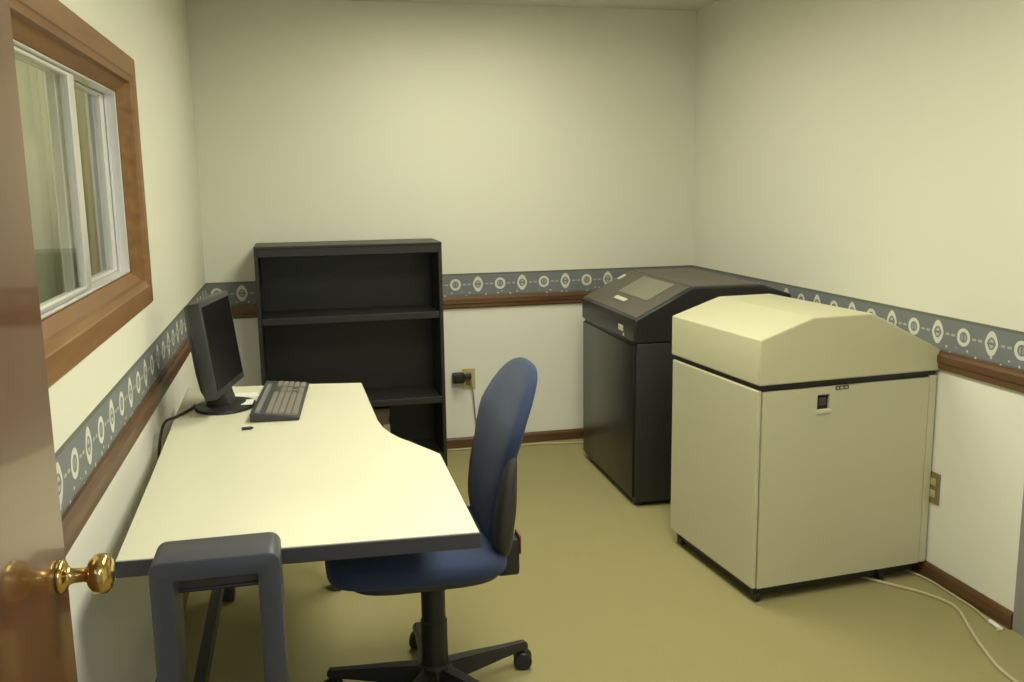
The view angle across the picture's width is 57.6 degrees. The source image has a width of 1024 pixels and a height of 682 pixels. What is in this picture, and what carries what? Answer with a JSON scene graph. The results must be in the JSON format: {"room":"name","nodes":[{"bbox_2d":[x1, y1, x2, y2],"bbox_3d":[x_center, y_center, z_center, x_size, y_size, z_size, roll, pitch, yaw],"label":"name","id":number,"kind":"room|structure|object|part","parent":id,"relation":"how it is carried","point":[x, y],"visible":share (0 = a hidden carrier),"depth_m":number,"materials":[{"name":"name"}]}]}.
{"room":"office","nodes":[
{"label":"office","id":0,"kind":"room"},
{"bbox_2d":[48,0,205,681],"bbox_3d":[-1.112,-0.136,2.520,0.120,2.372,4.550,-3,10,-13],"label":"wall","id":1,"kind":"structure","parent":0,"point":[113,637],"depth_m":2.78,"materials":[{"name":"paint"}]},
{"bbox_2d":[0,0,114,681],"bbox_3d":[-0.507,0.313,0.838,0.108,2.022,0.800,-3,10,-10],"label":"door","id":2,"kind":"structure","parent":1,"relation":"in","point":[37,640],"depth_m":1.10,"materials":[{"name":"brown wood"}]},
{"bbox_3d":[-0.551,0.303,1.205,0.066,0.052,0.052,-3,10,-10],"label":"knob","id":3,"kind":"part","parent":2,"relation":"part of","materials":[{"name":"gold metal"}]},
{"bbox_2d":[9,0,152,387],"bbox_3d":[-1.045,-0.373,2.191,0.126,0.744,1.464,-3,10,-13],"label":"window","id":4,"kind":"structure","parent":1,"relation":"in","point":[48,36],"depth_m":2.27,"materials":[{"name":"brown wood"}]},
{"bbox_3d":[-0.987,-0.330,1.948,0.020,0.519,0.723,-3,10,-13],"label":"sash","id":5,"kind":"part","parent":4,"relation":"part of","materials":[{"name":"silver metal"}]},
{"bbox_3d":[-1.144,-0.422,2.498,0.022,0.519,0.585,-3,10,-13],"label":"sash","id":6,"kind":"part","parent":4,"relation":"part of","materials":[{"name":"silver metal"}]},
{"bbox_2d":[61,336,190,556],"bbox_3d":[-1.038,0.224,2.598,0.020,0.066,4.550,-3,10,-13],"label":"trim","id":7,"kind":"structure","parent":1,"relation":"attached to","point":[75,517],"depth_m":2.21,"materials":[{"name":"brown wood"}]},
{"bbox_2d":[55,283,206,516],"bbox_3d":[-1.049,0.132,2.579,0.002,0.123,4.550,-3,10,-13],"label":"wallpaper border","id":8,"kind":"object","parent":1,"relation":"attached to","point":[80,454],"depth_m":2.26,"materials":[{"name":"paper"}]},
{"bbox_2d":[155,592,188,681],"bbox_3d":[-1.030,1.001,2.730,0.014,0.058,4.550,-3,10,-13],"label":"baseboard","id":9,"kind":"structure","parent":1,"relation":"attached to","point":[185,595],"depth_m":3.27,"materials":[{"name":"brown wood"}]},
{"bbox_2d":[186,0,696,437],"bbox_3d":[-0.282,-0.586,5.070,2.910,2.372,0.120,-3,10,-13],"label":"wall","id":10,"kind":"structure","parent":0,"point":[511,138],"depth_m":4.93,"materials":[{"name":"paint"}]},
{"bbox_2d":[231,291,592,318],"bbox_3d":[-0.260,-0.211,5.066,2.670,0.066,0.020,-3,10,-13],"label":"trim","id":11,"kind":"structure","parent":10,"relation":"attached to","point":[479,301],"depth_m":5.10,"materials":[{"name":"brown wood"}]},
{"bbox_2d":[206,265,691,305],"bbox_3d":[-0.264,-0.305,5.059,2.670,0.123,0.002,-3,10,-13],"label":"wallpaper border","id":12,"kind":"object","parent":10,"relation":"attached to","point":[520,282],"depth_m":5.12,"materials":[{"name":"paper"}]},
{"bbox_2d":[462,368,474,388],"bbox_3d":[-0.239,0.208,5.147,0.072,0.116,0.008,-3,10,-13],"label":"wall outlet","id":13,"kind":"object","parent":10,"relation":"attached to","point":[466,385],"visible":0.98,"depth_m":5.15,"materials":[{"name":"beige plastic"}]},
{"bbox_2d":[452,372,471,383],"bbox_3d":[-0.275,0.201,5.107,0.108,0.058,0.050,-3,10,-13],"label":"power adapter","id":14,"kind":"object","parent":13,"relation":"attached to","point":[457,377],"visible":1,"depth_m":5.08,"materials":[{"name":"black plastic"}]},
{"bbox_2d":[470,381,475,421],"bbox_3d":[-0.134,0.404,5.178,0.199,0.378,0.018,-3,10,-10],"label":"cord","id":15,"kind":"object","parent":14,"relation":"attached to","point":[470,381],"visible":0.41,"depth_m":5.15,"materials":[{"name":"grey plastic"}]},
{"bbox_2d":[447,428,582,448],"bbox_3d":[-0.250,0.565,5.202,2.670,0.058,0.014,-3,10,-13],"label":"baseboard","id":16,"kind":"structure","parent":10,"relation":"attached to","point":[565,434],"depth_m":5.29,"materials":[{"name":"brown wood"}]},
{"bbox_2d":[347,0,719,9],"bbox_3d":[-0.638,-1.395,2.420,4.690,0.130,4.790,-3,10,-13],"label":"ceiling","id":17,"kind":"structure","parent":0,"point":[633,4],"depth_m":4.85,"materials":[{"name":"paint"}]},
{"bbox_2d":[184,438,1023,681],"bbox_3d":[-0.480,1.143,2.321,4.690,0.100,5.870,-3,10,-13],"label":"floor","id":18,"kind":"structure","parent":0,"point":[604,589],"depth_m":3.15,"materials":[{"name":"carpet"}]},
{"bbox_2d":[114,383,480,681],"bbox_3d":[-0.594,0.640,2.642,0.762,0.786,1.820,-3,10,-13],"label":"desk","id":19,"kind":"object","parent":18,"relation":"on","point":[222,507],"depth_m":2.13,"materials":[{"name":"white laminate"}]},
{"bbox_2d":[157,404,195,459],"bbox_3d":[-1.058,0.392,2.908,0.038,0.303,0.413,-1,10,-1],"label":"cable","id":20,"kind":"object","parent":19,"relation":"on","point":[194,405],"visible":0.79,"depth_m":2.87,"materials":[{"name":"black plastic"}]},
{"bbox_3d":[-0.556,0.775,1.835,0.234,0.780,0.112,-3,10,-13],"label":"leg frame","id":21,"kind":"part","parent":19,"relation":"part of","materials":[{"name":"grey metal"}]},
{"bbox_2d":[183,291,255,414],"bbox_3d":[-0.949,0.037,3.045,0.196,0.368,0.350,-1,10,-2],"label":"computer monitor","id":22,"kind":"object","parent":19,"relation":"on","point":[209,323],"visible":0.99,"depth_m":2.97,"materials":[{"name":"grey plastic"}]},
{"bbox_2d":[241,399,253,404],"bbox_3d":[-0.874,0.202,3.075,0.036,0.002,0.075,-3,10,-10],"label":"paper note","id":23,"kind":"object","parent":22,"relation":"on","point":[248,401],"visible":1,"depth_m":3.06,"materials":[{"name":"white paper"}]},
{"bbox_2d":[235,392,258,396],"bbox_3d":[-0.928,0.189,3.245,0.085,0.002,0.070,-4,10,-18],"label":"paper note","id":24,"kind":"object","parent":19,"relation":"on","point":[249,394],"visible":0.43,"depth_m":3.25,"materials":[{"name":"white paper"}]},
{"bbox_3d":[-0.792,0.261,2.787,0.034,0.010,0.010,-5,11,-24],"label":"pen cap","id":25,"kind":"part","parent":19,"relation":"part of","materials":[{"name":"black plastic"}]},
{"bbox_2d":[250,381,308,421],"bbox_3d":[-0.772,0.191,3.118,0.150,0.031,0.500,-2,10,-9],"label":"keyboard","id":26,"kind":"object","parent":19,"relation":"on","point":[277,400],"visible":1,"depth_m":3.03,"materials":[{"name":"grey plastic"}]},
{"bbox_3d":[-0.834,0.566,3.317,0.420,0.698,0.070,-3,10,-13],"label":"leg frame","id":27,"kind":"part","parent":19,"relation":"part of","materials":[{"name":"grey metal"}]},
{"bbox_2d":[116,383,478,561],"bbox_3d":[-0.617,0.290,2.662,0.757,0.010,1.652,-3,10,-13],"label":"countertop","id":28,"kind":"structure","parent":19,"relation":"on","point":[330,475],"depth_m":2.29,"materials":[{"name":"beige laminate"}]},
{"bbox_2d":[253,238,447,466],"bbox_3d":[-0.822,0.079,4.798,0.908,1.170,0.326,-3,10,-13],"label":"bookcase","id":29,"kind":"object","parent":18,"relation":"on","point":[369,313],"visible":0.73,"depth_m":4.89,"materials":[{"name":"wood"}]},
{"bbox_3d":[-1.256,0.108,4.703,0.018,1.158,0.322,-3,10,-13],"label":"panel","id":30,"kind":"part","parent":29,"relation":"part of","materials":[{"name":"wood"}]},
{"bbox_3d":[-0.830,-0.472,4.703,0.908,0.052,0.326,-3,10,-13],"label":"panel","id":31,"kind":"part","parent":29,"relation":"part of","materials":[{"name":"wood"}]},
{"bbox_3d":[-0.825,-0.136,4.760,0.870,0.034,0.312,-3,10,-13],"label":"shelf","id":32,"kind":"part","parent":29,"relation":"part of","materials":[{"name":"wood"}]},
{"bbox_2d":[372,406,389,431],"bbox_3d":[-0.751,0.457,4.874,0.208,0.245,0.190,-3,10,-13],"label":"carton","id":33,"kind":"object","parent":29,"relation":"on","point":[382,414],"visible":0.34,"depth_m":4.79,"materials":[{"name":"brown cardboard"}]},
{"bbox_3d":[-0.753,0.359,4.858,0.208,0.045,0.188,-3,10,-13],"label":"lid","id":34,"kind":"part","parent":33,"relation":"part of","materials":[{"name":"brown cardboard"}]},
{"bbox_3d":[-0.818,0.298,4.834,0.870,0.034,0.312,-3,10,-13],"label":"shelf","id":35,"kind":"part","parent":29,"relation":"part of","materials":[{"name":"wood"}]},
{"bbox_3d":[-0.814,0.618,4.890,0.870,0.076,0.310,-3,10,-13],"label":"shelf","id":36,"kind":"part","parent":29,"relation":"part of","materials":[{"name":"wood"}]},
{"bbox_3d":[-0.389,0.061,4.899,0.018,1.158,0.322,-3,10,-13],"label":"panel","id":37,"kind":"part","parent":29,"relation":"part of","materials":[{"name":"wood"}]},
{"bbox_2d":[323,357,537,681],"bbox_3d":[-0.234,0.544,2.628,0.658,0.970,0.630,-3,10,-13],"label":"office chair","id":38,"kind":"object","parent":18,"relation":"on","point":[505,406],"visible":0.86,"depth_m":2.51,"materials":[{"name":"blue fabric"}]},
{"bbox_3d":[-0.391,0.950,2.677,0.282,0.058,0.059,0,10,3],"label":"leg","id":39,"kind":"part","parent":38,"relation":"part of","materials":[{"name":"black plastic"}]},
{"bbox_3d":[-0.277,0.561,2.589,0.484,0.090,0.480,-3,10,-13],"label":"seat","id":40,"kind":"part","parent":38,"relation":"part of","materials":[{"name":"blue fabric"}]},
{"bbox_3d":[-0.260,0.921,2.831,0.059,0.058,0.283,-3,10,-13],"label":"leg","id":41,"kind":"part","parent":38,"relation":"part of","materials":[{"name":"black plastic"}]},
{"bbox_3d":[-0.281,0.977,2.510,0.059,0.058,0.282,3,10,21],"label":"leg","id":42,"kind":"part","parent":38,"relation":"part of","materials":[{"name":"black plastic"}]},
{"bbox_3d":[-0.087,0.965,2.561,0.282,0.058,0.059,7,12,38],"label":"leg","id":43,"kind":"part","parent":38,"relation":"part of","materials":[{"name":"black plastic"}]},
{"bbox_3d":[-0.076,0.931,2.759,0.282,0.058,0.059,-7,12,-32],"label":"leg","id":44,"kind":"part","parent":38,"relation":"part of","materials":[{"name":"black plastic"}]},
{"bbox_3d":[-0.020,0.320,2.619,0.158,0.532,0.432,-3,10,-13],"label":"backrest","id":45,"kind":"part","parent":38,"relation":"part of","materials":[{"name":"blue fabric"}]},
{"bbox_2d":[448,441,582,450],"bbox_3d":[0.099,0.585,5.195,0.904,0.010,0.114,-1,10,-1],"label":"cable","id":46,"kind":"object","parent":18,"relation":"on","point":[576,441],"visible":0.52,"depth_m":5.23,"materials":[{"name":"beige plastic"}]},
{"bbox_2d":[582,268,790,504],"bbox_3d":[0.816,0.179,4.590,0.744,0.996,0.833,-3,10,-11],"label":"printer","id":47,"kind":"object","parent":18,"relation":"on","point":[628,358],"visible":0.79,"depth_m":4.22,"materials":[{"name":"black plastic"}]},
{"bbox_3d":[0.464,0.303,4.542,0.014,0.698,0.791,-3,10,-11],"label":"door","id":48,"kind":"part","parent":47,"relation":"part of","materials":[{"name":"black metal"}]},
{"bbox_3d":[0.582,-0.233,4.471,0.279,0.008,0.805,-30,14,-6],"label":"control panel","id":49,"kind":"part","parent":47,"relation":"part of","materials":[{"name":"grey plastic"}]},
{"bbox_3d":[0.812,-0.191,4.527,0.742,0.241,0.833,-3,10,-11],"label":"lid","id":50,"kind":"part","parent":47,"relation":"part of","materials":[{"name":"black plastic"}]},
{"bbox_3d":[0.873,-0.311,4.521,0.330,0.008,0.803,-3,10,-11],"label":"panel","id":51,"kind":"part","parent":47,"relation":"part of","materials":[{"name":"grey plastic"}]},
{"bbox_2d":[670,294,939,600],"bbox_3d":[1.081,0.353,3.542,0.740,0.999,0.628,-4,10,-17],"label":"printer","id":52,"kind":"object","parent":18,"relation":"on","point":[802,430],"visible":1,"depth_m":3.27,"materials":[{"name":"beige plastic"}]},
{"bbox_3d":[0.739,0.466,3.451,0.016,0.702,0.610,-4,10,-17],"label":"panel","id":53,"kind":"part","parent":52,"relation":"part of","materials":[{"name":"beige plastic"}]},
{"bbox_3d":[1.085,0.806,3.619,0.670,0.035,0.558,-4,10,-17],"label":"frame","id":54,"kind":"part","parent":52,"relation":"part of","materials":[{"name":"black plastic"}]},
{"bbox_3d":[1.076,-0.030,3.476,0.740,0.221,0.628,-4,10,-17],"label":"lid","id":55,"kind":"part","parent":52,"relation":"part of","materials":[{"name":"beige plastic"}]},
{"bbox_3d":[1.163,0.493,3.273,0.677,0.696,0.018,-4,10,-17],"label":"door","id":56,"kind":"part","parent":52,"relation":"part of","materials":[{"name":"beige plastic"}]},
{"bbox_3d":[1.414,0.420,3.659,0.030,0.702,0.614,-4,10,-17],"label":"panel","id":57,"kind":"part","parent":52,"relation":"part of","materials":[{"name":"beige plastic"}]},
{"bbox_2d":[860,576,1018,681],"bbox_3d":[1.438,0.925,3.101,0.204,0.011,0.971,-3,10,-13],"label":"cable","id":58,"kind":"object","parent":18,"relation":"on","point":[975,637],"visible":0.86,"depth_m":3.12,"materials":[{"name":"beige plastic"}]},
{"bbox_2d":[905,569,1002,630],"bbox_3d":[1.530,0.889,3.289,0.053,0.015,0.563,-3,10,-14],"label":"cable","id":59,"kind":"object","parent":18,"relation":"on","point":[998,627],"visible":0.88,"depth_m":3.22,"materials":[{"name":"beige plastic"}]},
{"bbox_2d":[692,0,1023,610],"bbox_3d":[1.605,-0.281,3.135,0.120,2.372,4.550,-3,10,-13],"label":"wall","id":60,"kind":"structure","parent":0,"point":[870,150],"depth_m":3.47,"materials":[{"name":"paint"}]},
{"bbox_2d":[692,265,1023,370],"bbox_3d":[1.327,-0.167,4.115,0.002,0.123,2.578,-3,10,-13],"label":"wallpaper border","id":61,"kind":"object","parent":60,"relation":"attached to","point":[1001,346],"depth_m":3.30,"materials":[{"name":"paper"}]},
{"bbox_2d":[929,471,940,505],"bbox_3d":[1.528,0.531,3.379,0.008,0.116,0.072,-3,10,-13],"label":"wall outlet","id":62,"kind":"object","parent":60,"relation":"attached to","point":[935,478],"visible":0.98,"depth_m":3.36,"materials":[{"name":"brown plastic"}]},
{"bbox_2d":[929,489,934,497],"bbox_3d":[1.526,0.553,3.382,0.004,0.026,0.032,-3,10,-13],"label":"socket","id":63,"kind":"object","parent":62,"relation":"attached to","point":[932,491],"depth_m":3.38,"materials":[{"name":"beige plastic"}]},
{"bbox_2d":[930,477,935,485],"bbox_3d":[1.526,0.510,3.374,0.004,0.026,0.032,-3,10,-13],"label":"socket","id":64,"kind":"object","parent":62,"relation":"attached to","point":[932,479],"depth_m":3.37,"materials":[{"name":"beige plastic"}]},
{"bbox_2d":[912,560,1012,629],"bbox_3d":[1.334,0.703,4.263,0.014,0.058,2.578,-3,10,-13],"label":"baseboard","id":65,"kind":"structure","parent":60,"relation":"attached to","point":[981,602],"depth_m":3.21,"materials":[{"name":"brown wood"}]},
{"bbox_2d":[937,350,1023,392],"bbox_3d":[1.319,-0.073,4.129,0.020,0.066,2.578,-3,10,-13],"label":"trim","id":66,"kind":"structure","parent":60,"relation":"attached to","point":[1002,376],"depth_m":3.08,"materials":[{"name":"brown wood"}]},
{"bbox_2d":[1012,489,1023,635],"bbox_3d":[1.783,-0.015,2.401,0.126,2.090,0.972,-3,10,-13],"label":"door","id":67,"kind":"structure","parent":60,"relation":"in","point":[1018,613],"depth_m":2.98,"materials":[{"name":"grey paint"}]},
{"bbox_3d":[-2.039,-0.088,2.320,1.780,2.372,4.770,-3,10,-13],"label":"wall","id":68,"kind":"structure","parent":0,"visible":0},
{"bbox_2d":[15,58,102,302],"bbox_3d":[-1.498,-0.474,3.049,0.075,1.430,1.450,-3,10,-13],"label":"curtain","id":69,"kind":"object","parent":68,"relation":"hanging from","point":[30,79],"visible":0.15,"depth_m":2.87,"materials":[{"name":"beige fabric"}]}
]}

